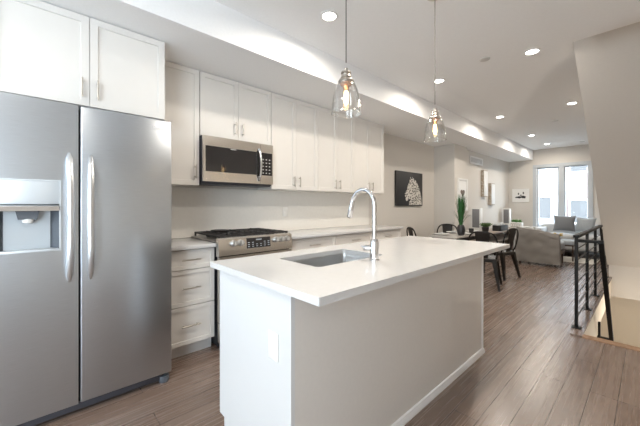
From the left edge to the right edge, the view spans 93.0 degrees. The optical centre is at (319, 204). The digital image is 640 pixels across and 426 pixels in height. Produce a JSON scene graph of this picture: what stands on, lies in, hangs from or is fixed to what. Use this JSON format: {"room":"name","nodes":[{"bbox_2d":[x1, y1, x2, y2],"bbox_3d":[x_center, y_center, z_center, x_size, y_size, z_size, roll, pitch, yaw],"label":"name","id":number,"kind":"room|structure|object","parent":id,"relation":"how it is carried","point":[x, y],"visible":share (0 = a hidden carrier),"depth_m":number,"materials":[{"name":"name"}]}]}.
{"room":"kitchen","nodes":[
{"label":"kitchen","id":0,"kind":"room"},
{"bbox_2d":[34,249,639,425],"bbox_3d":[1.384,1.396,2.909,14.780,0.300,4.300,0,0,-43],"label":"floor","id":1,"kind":"structure","parent":0,"point":[531,371],"depth_m":2.18,"materials":[{"name":"brown wood"}]},
{"bbox_2d":[0,92,170,425],"bbox_3d":[-1.624,0.330,2.092,0.918,1.832,0.882,0,0,-43],"label":"refrigerator","id":2,"kind":"object","parent":1,"relation":"on","point":[85,192],"visible":1,"depth_m":1.78,"materials":[{"name":"grey metal"}]},
{"bbox_2d":[171,247,213,358],"bbox_3d":[-1.253,0.804,2.692,0.406,0.884,0.642,0,0,-43],"label":"base cabinet","id":3,"kind":"object","parent":1,"relation":"on","point":[192,276],"visible":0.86,"depth_m":2.50,"materials":[{"name":"white wood"}]},
{"bbox_2d":[171,238,215,250],"bbox_3d":[-1.254,0.346,2.688,0.422,0.030,0.622,0,0,-43],"label":"countertop","id":4,"kind":"structure","parent":3,"relation":"on","point":[177,244],"depth_m":2.58,"materials":[{"name":"white stone"}]},
{"bbox_2d":[191,228,291,346],"bbox_3d":[-0.778,0.756,3.060,0.779,0.980,0.719,0,0,-43],"label":"gas range","id":5,"kind":"object","parent":1,"relation":"on","point":[233,243],"visible":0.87,"depth_m":2.77,"materials":[{"name":"silver metal"}]},
{"bbox_2d":[210,229,228,231],"bbox_3d":[-0.996,0.258,3.027,0.184,0.014,0.184,0,0,-43],"label":"ring","id":6,"kind":"object","parent":5,"relation":"on","point":[214,230],"visible":1,"depth_m":2.99,"materials":[{"name":"metal"}]},
{"bbox_2d":[191,233,275,241],"bbox_3d":[-0.798,0.321,3.086,0.773,0.014,0.649,0,0,-43],"label":"cooktop","id":7,"kind":"object","parent":5,"relation":"in","point":[270,237],"depth_m":2.83,"materials":[{"name":"metal"}]},
{"bbox_2d":[290,235,334,250],"bbox_3d":[-0.264,0.804,3.604,0.698,0.884,0.642,0,0,-43],"label":"base cabinet","id":8,"kind":"object","parent":1,"relation":"on","point":[314,242],"visible":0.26,"depth_m":3.39,"materials":[{"name":"white"}]},
{"bbox_2d":[276,225,402,238],"bbox_3d":[0.262,0.346,4.086,2.134,0.030,0.622,0,0,-43],"label":"countertop","id":9,"kind":"structure","parent":8,"relation":"on","point":[319,232],"depth_m":3.89,"materials":[{"name":"white stone"}]},
{"bbox_2d":[220,256,484,425],"bbox_3d":[0.406,0.796,2.122,2.024,0.899,0.698,0,0,-43],"label":"base cabinet","id":10,"kind":"object","parent":1,"relation":"on","point":[380,356],"visible":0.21,"depth_m":1.53,"materials":[{"name":"white"}]},
{"bbox_2d":[268,330,278,362],"bbox_3d":[-0.197,0.594,1.278,0.007,0.116,0.072,0,0,-43],"label":"wall outlet","id":11,"kind":"object","parent":10,"relation":"attached to","point":[273,338],"visible":1,"depth_m":1.27,"materials":[{"name":"white plastic"}]},
{"bbox_2d":[270,336,274,344],"bbox_3d":[-0.199,0.570,1.276,0.002,0.026,0.032,0,0,-43],"label":"socket","id":12,"kind":"object","parent":11,"relation":"attached to","point":[272,338],"depth_m":1.27,"materials":[{"name":"white plastic"}]},
{"bbox_2d":[270,347,274,355],"bbox_3d":[-0.199,0.618,1.276,0.002,0.026,0.032,0,0,-43],"label":"socket","id":13,"kind":"object","parent":11,"relation":"attached to","point":[272,349],"depth_m":1.27,"materials":[{"name":"white plastic"}]},
{"bbox_2d":[210,236,509,306],"bbox_3d":[0.458,0.331,2.065,2.083,0.030,0.897,0,0,-43],"label":"countertop","id":14,"kind":"structure","parent":10,"relation":"on","point":[403,258],"depth_m":1.55,"materials":[{"name":"white stone"}]},
{"bbox_2d":[292,253,369,266],"bbox_3d":[0.078,0.450,1.849,0.586,0.208,0.376,0,0,-43],"label":"sink","id":15,"kind":"object","parent":14,"relation":"in","point":[322,261],"visible":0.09,"depth_m":2.06,"materials":[{"name":"metal"}]},
{"bbox_2d":[347,188,379,260],"bbox_3d":[0.242,0.107,1.802,0.072,0.418,0.255,0,0,-40],"label":"faucet","id":16,"kind":"object","parent":14,"relation":"on","point":[373,247],"visible":1,"depth_m":1.72,"materials":[{"name":"silver metal"}]},
{"bbox_2d":[335,232,371,244],"bbox_3d":[0.256,0.804,4.083,0.705,0.884,0.642,0,0,-43],"label":"base cabinet","id":17,"kind":"object","parent":1,"relation":"on","point":[365,236],"visible":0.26,"depth_m":3.85,"materials":[{"name":"white"}]},
{"bbox_2d":[377,229,400,239],"bbox_3d":[0.774,0.804,4.561,0.695,0.884,0.642,0,0,-43],"label":"base cabinet","id":18,"kind":"object","parent":1,"relation":"on","point":[385,234],"visible":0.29,"depth_m":4.38,"materials":[{"name":"white"}]},
{"bbox_2d":[406,227,416,235],"bbox_3d":[1.800,0.818,5.340,0.478,0.856,0.462,0,0,-6],"label":"metal chair","id":19,"kind":"object","parent":1,"relation":"on","point":[410,230],"visible":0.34,"depth_m":5.29,"materials":[{"name":"black metal"}]},
{"bbox_2d":[437,224,456,232],"bbox_3d":[2.531,0.818,6.013,0.462,0.856,0.478,0,0,21],"label":"metal chair","id":20,"kind":"object","parent":1,"relation":"on","point":[446,227],"visible":0.33,"depth_m":6.22,"materials":[{"name":"black metal"}]},
{"bbox_2d":[429,230,484,272],"bbox_3d":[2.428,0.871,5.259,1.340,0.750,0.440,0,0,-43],"label":"dining table","id":21,"kind":"object","parent":1,"relation":"on","point":[456,236],"visible":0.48,"depth_m":4.89,"materials":[{"name":"white paint"}]},
{"bbox_2d":[454,193,466,235],"bbox_3d":[2.307,0.149,4.922,0.373,0.694,0.394,0,0,11],"label":"potted grass","id":22,"kind":"object","parent":21,"relation":"on","point":[461,206],"depth_m":4.87,"materials":[{"name":"green plant"}]},
{"bbox_2d":[457,225,464,235],"bbox_3d":[2.279,0.411,4.904,0.128,0.170,0.128,0,0,-43],"label":"vase","id":23,"kind":"object","parent":22,"relation":"on","point":[460,228],"depth_m":4.86,"materials":[{"name":"grey ceramic"}]},
{"bbox_2d":[468,231,502,291],"bbox_3d":[2.519,0.818,4.661,0.462,0.856,0.478,0,0,35],"label":"metal chair","id":24,"kind":"object","parent":1,"relation":"on","point":[482,236],"visible":0.57,"depth_m":4.47,"materials":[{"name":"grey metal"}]},
{"bbox_2d":[469,227,515,262],"bbox_3d":[4.420,0.928,7.532,2.730,0.635,0.480,0,0,-43],"label":"console table","id":25,"kind":"object","parent":1,"relation":"on","point":[492,239],"visible":0.1,"depth_m":7.37,"materials":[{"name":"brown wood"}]},
{"bbox_2d":[472,208,482,230],"bbox_3d":[3.551,0.343,6.867,0.148,0.534,0.190,0,0,-43],"label":"speaker","id":26,"kind":"object","parent":25,"relation":"on","point":[477,213],"visible":0.84,"depth_m":6.80},
{"bbox_2d":[472,209,478,227],"bbox_3d":[3.500,0.304,6.819,0.008,0.413,0.150,0,0,-43],"label":"grille","id":27,"kind":"object","parent":26,"relation":"attached to","point":[475,212],"depth_m":6.82,"materials":[{"name":"grey metal"}]},
{"bbox_2d":[479,223,491,231],"bbox_3d":[3.591,0.499,6.587,0.322,0.223,0.258,0,0,-43],"label":"succulent","id":28,"kind":"object","parent":25,"relation":"on","point":[485,227],"visible":0.95,"depth_m":6.51,"materials":[{"name":"green plant"}]},
{"bbox_2d":[482,227,488,231],"bbox_3d":[3.547,0.546,6.509,0.150,0.130,0.150,0,0,-43],"label":"pot","id":29,"kind":"object","parent":28,"relation":"on","point":[486,229],"depth_m":6.45,"materials":[{"name":"black ceramic"}]},
{"bbox_2d":[489,234,508,242],"bbox_3d":[4.402,0.834,7.536,2.560,0.025,0.430,0,0,-43],"label":"shelf","id":30,"kind":"object","parent":25,"relation":"attached to","point":[492,239],"depth_m":7.37,"materials":[{"name":"brown wood"}]},
{"bbox_2d":[492,222,507,230],"bbox_3d":[4.290,0.519,7.222,0.600,0.184,0.180,0,0,-43],"label":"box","id":31,"kind":"object","parent":25,"relation":"on","point":[501,226],"visible":0.99,"depth_m":7.06,"materials":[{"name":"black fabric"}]},
{"bbox_2d":[503,208,510,226],"bbox_3d":[5.174,0.358,8.397,0.148,0.504,0.170,0,0,-43],"label":"speaker","id":32,"kind":"object","parent":25,"relation":"on","point":[506,212],"visible":0.71,"depth_m":8.34},
{"bbox_2d":[504,209,508,222],"bbox_3d":[5.122,0.320,8.349,0.008,0.383,0.130,0,0,-43],"label":"grille","id":33,"kind":"object","parent":32,"relation":"attached to","point":[506,211],"depth_m":8.34,"materials":[{"name":"grey fabric"}]},
{"bbox_2d":[510,219,522,227],"bbox_3d":[5.177,0.498,7.985,0.162,0.225,0.260,0,0,-43],"label":"planter","id":34,"kind":"object","parent":25,"relation":"on","point":[514,223],"visible":0.96,"depth_m":7.95,"materials":[{"name":"white ceramic"}]},
{"bbox_2d":[483,228,520,280],"bbox_3d":[3.126,0.818,5.280,0.462,0.856,0.478,0,0,-28],"label":"metal chair","id":35,"kind":"object","parent":1,"relation":"on","point":[512,231],"visible":0.79,"depth_m":5.11,"materials":[{"name":"black metal"}]},
{"bbox_2d":[514,226,532,251],"bbox_3d":[4.962,0.883,7.379,0.440,0.726,0.420,0,0,-43],"label":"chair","id":36,"kind":"object","parent":1,"relation":"on","point":[521,226],"visible":0.08,"depth_m":7.32,"materials":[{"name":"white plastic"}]},
{"bbox_2d":[515,226,564,266],"bbox_3d":[4.744,0.859,6.504,0.886,0.775,0.770,0,0,-43],"label":"armchair","id":37,"kind":"object","parent":1,"relation":"on","point":[535,246],"visible":0.98,"depth_m":6.21,"materials":[{"name":"beige fabric"}]},
{"bbox_2d":[561,241,564,249],"bbox_3d":[4.812,0.861,6.560,0.709,0.209,0.699,0,0,-43],"label":"seat cushion","id":38,"kind":"object","parent":37,"relation":"on","point":[562,242],"depth_m":6.35,"materials":[{"name":"grey fabric"}]},
{"bbox_2d":[535,223,605,253],"bbox_3d":[6.247,0.869,7.462,0.847,0.755,1.484,0,0,-43],"label":"sofa","id":39,"kind":"object","parent":1,"relation":"on","point":[548,227],"visible":0.23,"depth_m":7.29,"materials":[{"name":"grey fabric"}]},
{"bbox_2d":[551,232,574,238],"bbox_3d":[6.000,0.786,7.581,0.629,0.169,0.599,0,0,-43],"label":"seat cushion","id":40,"kind":"object","parent":39,"relation":"on","point":[566,235],"depth_m":7.32,"materials":[{"name":"grey fabric"}]},
{"bbox_2d":[553,215,575,231],"bbox_3d":[6.035,0.461,7.498,0.186,0.384,0.440,0,0,-43],"label":"throw pillow","id":41,"kind":"object","parent":39,"relation":"on","point":[567,223],"visible":1,"depth_m":7.44,"materials":[{"name":"grey fabric"}]},
{"bbox_2d":[575,217,596,232],"bbox_3d":[6.329,0.481,7.239,0.178,0.362,0.390,0,0,-34],"label":"throw pillow","id":42,"kind":"object","parent":39,"relation":"on","point":[582,224],"visible":0.9,"depth_m":7.20,"materials":[{"name":"grey fabric"}]},
{"bbox_2d":[573,234,600,239],"bbox_3d":[6.386,0.786,7.162,0.629,0.169,0.599,0,0,-43],"label":"seat cushion","id":43,"kind":"object","parent":39,"relation":"on","point":[591,236],"depth_m":6.99,"materials":[{"name":"grey fabric"}]},
{"bbox_2d":[563,256,598,264],"bbox_3d":[5.636,1.240,6.899,0.800,0.012,1.000,0,0,-43],"label":"rug","id":44,"kind":"object","parent":1,"relation":"on","point":[565,259],"visible":0.36,"depth_m":6.71,"materials":[{"name":"beige fabric"}]},
{"bbox_2d":[561,239,573,260],"bbox_3d":[5.488,1.006,6.912,0.464,0.454,0.544,0,0,-43],"label":"bench","id":45,"kind":"object","parent":44,"relation":"on","point":[568,242],"visible":0.26,"depth_m":6.62,"materials":[{"name":"white wood"}]},
{"bbox_2d":[561,239,573,244],"bbox_3d":[5.488,0.839,6.912,0.464,0.119,0.544,0,0,-43],"label":"cushion","id":46,"kind":"object","parent":45,"relation":"on","point":[567,241],"depth_m":6.66,"materials":[{"name":"grey fabric"}]},
{"bbox_2d":[582,334,639,351],"bbox_3d":[2.885,1.242,2.440,0.090,0.012,1.175,0,0,-43],"label":"trim","id":47,"kind":"structure","parent":1,"relation":"on","point":[593,338],"depth_m":2.72,"materials":[{"name":"brown wood"}]},
{"bbox_2d":[171,133,508,243],"bbox_3d":[0.144,-0.141,4.255,14.780,2.775,0.640,0,0,-43],"label":"wall","id":48,"kind":"structure","parent":0,"point":[440,167],"depth_m":6.34,"materials":[{"name":"beige paint"}]},
{"bbox_2d":[0,0,164,119],"bbox_3d":[-1.732,-0.951,2.236,0.924,0.600,0.661,0,0,-43],"label":"upper cabinet","id":49,"kind":"object","parent":48,"relation":"attached to","point":[48,51],"visible":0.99,"depth_m":1.98,"materials":[{"name":"white wood"}]},
{"bbox_2d":[164,60,198,186],"bbox_3d":[-1.353,-0.715,2.798,0.373,1.072,0.350,0,0,-43],"label":"upper cabinet","id":50,"kind":"object","parent":48,"relation":"attached to","point":[181,82],"visible":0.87,"depth_m":2.73,"materials":[{"name":"white wood"}]},
{"bbox_2d":[199,71,270,144],"bbox_3d":[-0.923,-0.951,3.194,0.781,0.600,0.350,0,0,-43],"label":"upper cabinet","id":51,"kind":"object","parent":48,"relation":"attached to","point":[230,109],"visible":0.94,"depth_m":3.06,"materials":[{"name":"white wood"}]},
{"bbox_2d":[199,135,272,187],"bbox_3d":[-0.897,-0.421,3.159,0.764,0.450,0.414,0,0,-43],"label":"microwave","id":52,"kind":"object","parent":51,"relation":"attached to","point":[227,162],"visible":0.94,"depth_m":3.00,"materials":[{"name":"grey metal"}]},
{"bbox_2d":[171,187,368,238],"bbox_3d":[-0.408,0.079,3.901,3.290,0.503,0.012,0,0,-43],"label":"backsplash","id":53,"kind":"structure","parent":48,"relation":"attached to","point":[193,210],"depth_m":3.59,"materials":[{"name":"stone"}]},
{"bbox_2d":[283,207,287,215],"bbox_3d":[-0.442,0.091,3.856,0.072,0.116,0.007,0,0,-43],"label":"wall outlet","id":54,"kind":"object","parent":53,"relation":"attached to","point":[285,209],"visible":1,"depth_m":3.86,"materials":[{"name":"white plastic"}]},
{"bbox_2d":[257,92,317,191],"bbox_3d":[-0.376,-0.713,3.699,0.695,1.077,0.350,0,0,-43],"label":"upper cabinet","id":55,"kind":"object","parent":48,"relation":"attached to","point":[294,123],"visible":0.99,"depth_m":3.57,"materials":[{"name":"white wood"}]},
{"bbox_2d":[306,106,353,192],"bbox_3d":[0.135,-0.713,4.170,0.685,1.077,0.350,0,0,-43],"label":"upper cabinet","id":56,"kind":"object","parent":48,"relation":"attached to","point":[335,129],"visible":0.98,"depth_m":4.05,"materials":[{"name":"white wood"}]},
{"bbox_2d":[350,117,383,193],"bbox_3d":[0.653,-0.713,4.648,0.715,1.077,0.350,0,0,-43],"label":"upper cabinet","id":57,"kind":"object","parent":48,"relation":"attached to","point":[368,136],"visible":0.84,"depth_m":4.53,"materials":[{"name":"white wood"}]},
{"bbox_2d":[395,170,421,205],"bbox_3d":[1.718,-0.302,5.840,0.935,0.647,0.042,0,0,-43],"label":"picture","id":58,"kind":"object","parent":48,"relation":"attached to","point":[408,185],"visible":1,"depth_m":5.78,"materials":[{"name":"black fabric"}]},
{"bbox_2d":[405,177,421,204],"bbox_3d":[1.823,-0.266,5.910,0.627,0.538,0.002,0,0,-43],"label":"print","id":59,"kind":"object","parent":58,"relation":"attached to","point":[413,185],"depth_m":5.91},
{"bbox_2d":[457,178,467,210],"bbox_3d":[3.043,-0.214,6.472,0.480,0.680,0.029,0,0,-43],"label":"framed print","id":60,"kind":"object","parent":48,"relation":"attached to","point":[462,184],"visible":0.77,"depth_m":6.49,"materials":[{"name":"white"}]},
{"bbox_2d":[470,155,482,165],"bbox_3d":[3.752,-1.049,7.275,0.800,0.180,0.012,0,0,-43],"label":"air vent","id":61,"kind":"object","parent":48,"relation":"in","point":[473,160],"visible":1,"depth_m":7.26,"materials":[{"name":"white"}]},
{"bbox_2d":[481,170,487,196],"bbox_3d":[4.088,-0.524,7.544,0.280,0.660,0.072,0,0,-43],"label":"wall art","id":62,"kind":"object","parent":48,"relation":"attached to","point":[484,173],"visible":1,"depth_m":7.46,"materials":[{"name":"white"}]},
{"bbox_2d":[488,183,494,204],"bbox_3d":[4.471,-0.274,7.897,0.280,0.560,0.072,0,0,-43],"label":"wall art","id":63,"kind":"object","parent":48,"relation":"attached to","point":[491,186],"visible":1,"depth_m":7.83,"materials":[{"name":"white"}]},
{"bbox_2d":[215,0,639,149],"bbox_3d":[1.384,-1.629,2.909,14.780,0.200,4.300,0,0,-43],"label":"ceiling","id":64,"kind":"structure","parent":0,"point":[409,45],"depth_m":2.97,"materials":[{"name":"paint"}]},
{"bbox_2d":[40,0,532,161],"bbox_3d":[0.383,-1.391,3.995,14.380,0.275,0.945,0,0,-43],"label":"ceiling soffit","id":65,"kind":"structure","parent":64,"relation":"attached to","point":[208,36],"depth_m":2.81,"materials":[{"name":"paint"}]},
{"bbox_2d":[320,10,338,21],"bbox_3d":[0.075,-1.524,2.457,0.152,0.008,0.152,0,0,-43],"label":"recessed light","id":66,"kind":"object","parent":64,"relation":"in","point":[327,15],"visible":1,"depth_m":2.45,"materials":[{"name":"white plastic"}]},
{"bbox_2d":[331,0,360,112],"bbox_3d":[0.134,-0.997,1.552,0.155,1.064,0.155,0,0,-43],"label":"pendant light","id":67,"kind":"object","parent":64,"relation":"hanging from","point":[346,80],"visible":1,"depth_m":1.54,"materials":[{"name":"clear glass"}]},
{"bbox_2d":[340,81,351,89],"bbox_3d":[0.134,-0.606,1.552,0.066,0.034,0.066,0,0,-43],"label":"socket","id":68,"kind":"object","parent":67,"relation":"attached to","point":[345,84],"depth_m":1.54,"materials":[{"name":"orange metal"}]},
{"bbox_2d":[424,0,446,142],"bbox_3d":[0.832,-0.997,2.196,0.155,1.064,0.155,0,0,-43],"label":"pendant light","id":69,"kind":"object","parent":64,"relation":"hanging from","point":[434,117],"visible":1,"depth_m":2.18,"materials":[{"name":"clear glass"}]},
{"bbox_2d":[430,118,439,123],"bbox_3d":[0.832,-0.606,2.196,0.066,0.034,0.066,0,0,-43],"label":"socket","id":70,"kind":"object","parent":69,"relation":"attached to","point":[434,120],"depth_m":2.18,"materials":[{"name":"orange metal"}]},
{"bbox_2d":[432,78,445,82],"bbox_3d":[1.467,-1.524,3.740,0.152,0.008,0.152,0,0,-43],"label":"recessed light","id":71,"kind":"object","parent":64,"relation":"in","point":[439,80],"visible":1,"depth_m":3.73,"materials":[{"name":"white plastic"}]},
{"bbox_2d":[479,57,489,61],"bbox_3d":[1.729,-1.523,3.185,0.100,0.012,0.100,0,0,-43],"label":"sprinkler cover","id":72,"kind":"object","parent":64,"relation":"attached to","point":[483,59],"visible":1,"depth_m":3.17,"materials":[{"name":"grey"}]},
{"bbox_2d":[523,47,541,55],"bbox_3d":[2.117,-1.524,3.027,0.152,0.008,0.152,0,0,-43],"label":"recessed light","id":73,"kind":"object","parent":64,"relation":"in","point":[532,51],"visible":1,"depth_m":3.02,"materials":[{"name":"white"}]},
{"bbox_2d":[566,101,578,104],"bbox_3d":[3.792,-1.524,4.566,0.152,0.008,0.152,0,0,-43],"label":"recessed light","id":74,"kind":"object","parent":64,"relation":"in","point":[574,102],"visible":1,"depth_m":4.57,"materials":[{"name":"white"}]},
{"bbox_2d":[563,0,639,38],"bbox_3d":[-0.216,-1.452,-0.441,7.485,0.155,1.144,0,0,-43],"label":"ceiling","id":75,"kind":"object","parent":64,"relation":"attached to","point":[588,17],"visible":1,"depth_m":2.18,"materials":[{"name":"paint"}]},
{"bbox_2d":[509,144,600,228],"bbox_3d":[6.851,-0.141,7.720,0.180,2.775,3.560,0,0,-43],"label":"wall","id":76,"kind":"structure","parent":0,"point":[520,172],"depth_m":8.54,"materials":[{"name":"beige paint"}]},
{"bbox_2d":[512,189,528,201],"bbox_3d":[5.774,-0.267,8.736,0.024,0.375,0.415,0,0,-43],"label":"framed print","id":77,"kind":"object","parent":76,"relation":"attached to","point":[518,195],"visible":1,"depth_m":8.74,"materials":[{"name":"white paper"}]},
{"bbox_2d":[537,166,558,225],"bbox_3d":[6.263,-0.214,8.328,0.080,1.640,0.510,0,0,-43],"label":"window","id":78,"kind":"structure","parent":76,"relation":"in","point":[557,166],"depth_m":8.46,"materials":[{"name":"grey"}]},
{"bbox_2d":[533,161,592,226],"bbox_3d":[6.404,-0.244,8.056,0.022,1.720,1.260,0,0,-43],"label":"trim","id":79,"kind":"structure","parent":76,"relation":"attached to","point":[561,165],"depth_m":8.05,"materials":[{"name":"grey"}]},
{"bbox_2d":[564,164,588,218],"bbox_3d":[6.665,-0.214,7.892,0.080,1.640,0.515,0,0,-43],"label":"window","id":80,"kind":"structure","parent":76,"relation":"in","point":[587,165],"depth_m":7.83,"materials":[{"name":"grey"}]},
{"bbox_2d":[565,250,605,255],"bbox_3d":[6.785,1.186,7.648,0.015,0.120,3.545,0,0,-43],"label":"baseboard","id":81,"kind":"structure","parent":76,"relation":"attached to","point":[582,252],"depth_m":7.74,"materials":[{"name":"white"}]},
{"bbox_2d":[594,319,601,336],"bbox_3d":[2.956,2.896,3.617,6.250,2.700,0.100,0,0,-43],"label":"wall","id":82,"kind":"structure","parent":0,"point":[596,334],"depth_m":5.69,"materials":[{"name":"beige paint"}]},
{"bbox_2d":[573,22,639,267],"bbox_3d":[4.113,-0.311,3.613,3.586,2.675,1.235,0,0,-43],"label":"wall","id":83,"kind":"structure","parent":0,"point":[608,63],"depth_m":3.33,"materials":[{"name":"beige paint"}]},
{"bbox_2d":[602,296,639,346],"bbox_3d":[5.767,2.896,5.289,0.150,2.700,1.455,0,0,-43],"label":"wall","id":84,"kind":"structure","parent":0,"point":[625,313],"depth_m":5.47,"materials":[{"name":"beige paint"}]},
{"bbox_2d":[609,265,639,300],"bbox_3d":[5.394,1.291,4.781,0.120,0.530,1.215,0,0,-43],"label":"wall header","id":85,"kind":"structure","parent":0,"point":[625,281],"depth_m":5.04,"materials":[{"name":"beige paint"}]},
{"bbox_2d":[570,277,611,336],"bbox_3d":[3.682,1.239,4.036,3.406,0.014,0.090,0,0,-43],"label":"trim","id":86,"kind":"structure","parent":85,"relation":"attached to","point":[585,318],"depth_m":3.44,"materials":[{"name":"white wood"}]},
{"bbox_2d":[571,225,608,329],"bbox_3d":[3.710,0.768,4.094,3.175,0.928,0.080,0,0,-43],"label":"stair railing","id":87,"kind":"object","parent":86,"relation":"on","point":[586,232],"visible":0.92,"depth_m":3.56,"materials":[{"name":"black metal"}]},
{"bbox_2d":[578,239,613,340],"bbox_3d":[3.083,1.008,3.368,1.250,1.327,0.186,0,0,-43],"label":"stair handrail","id":88,"kind":"object","parent":87,"relation":"attached to","point":[600,243],"visible":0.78,"depth_m":3.23,"materials":[{"name":"black metal"}]},
{"bbox_2d":[584,281,610,335],"bbox_3d":[4.120,1.398,3.599,3.356,0.296,1.205,0,0,-43],"label":"trim","id":89,"kind":"structure","parent":85,"relation":"attached to","point":[591,330],"depth_m":3.78,"materials":[{"name":"beige paint"}]},
{"label":"outside","id":90,"kind":"structure","parent":0,"visible":0},
{"bbox_3d":[16.435,2.296,16.518,25.800,0.100,26.000,0,0,-43],"label":"street","id":91,"kind":"object","parent":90,"visible":0},
{"bbox_2d":[539,168,557,224],"bbox_3d":[13.131,-2.094,20.579,5.150,8.680,5.650,0,0,-43],"label":"house","id":92,"kind":"structure","parent":91,"relation":"on","point":[548,178],"depth_m":17.20,"materials":[{"name":"white"}]},
{"bbox_2d":[566,166,586,223],"bbox_3d":[17.465,-1.244,16.618,5.150,6.980,5.850,0,0,-43],"label":"brick house","id":93,"kind":"structure","parent":91,"relation":"on","point":[576,177],"depth_m":16.66,"materials":[{"name":"white"}]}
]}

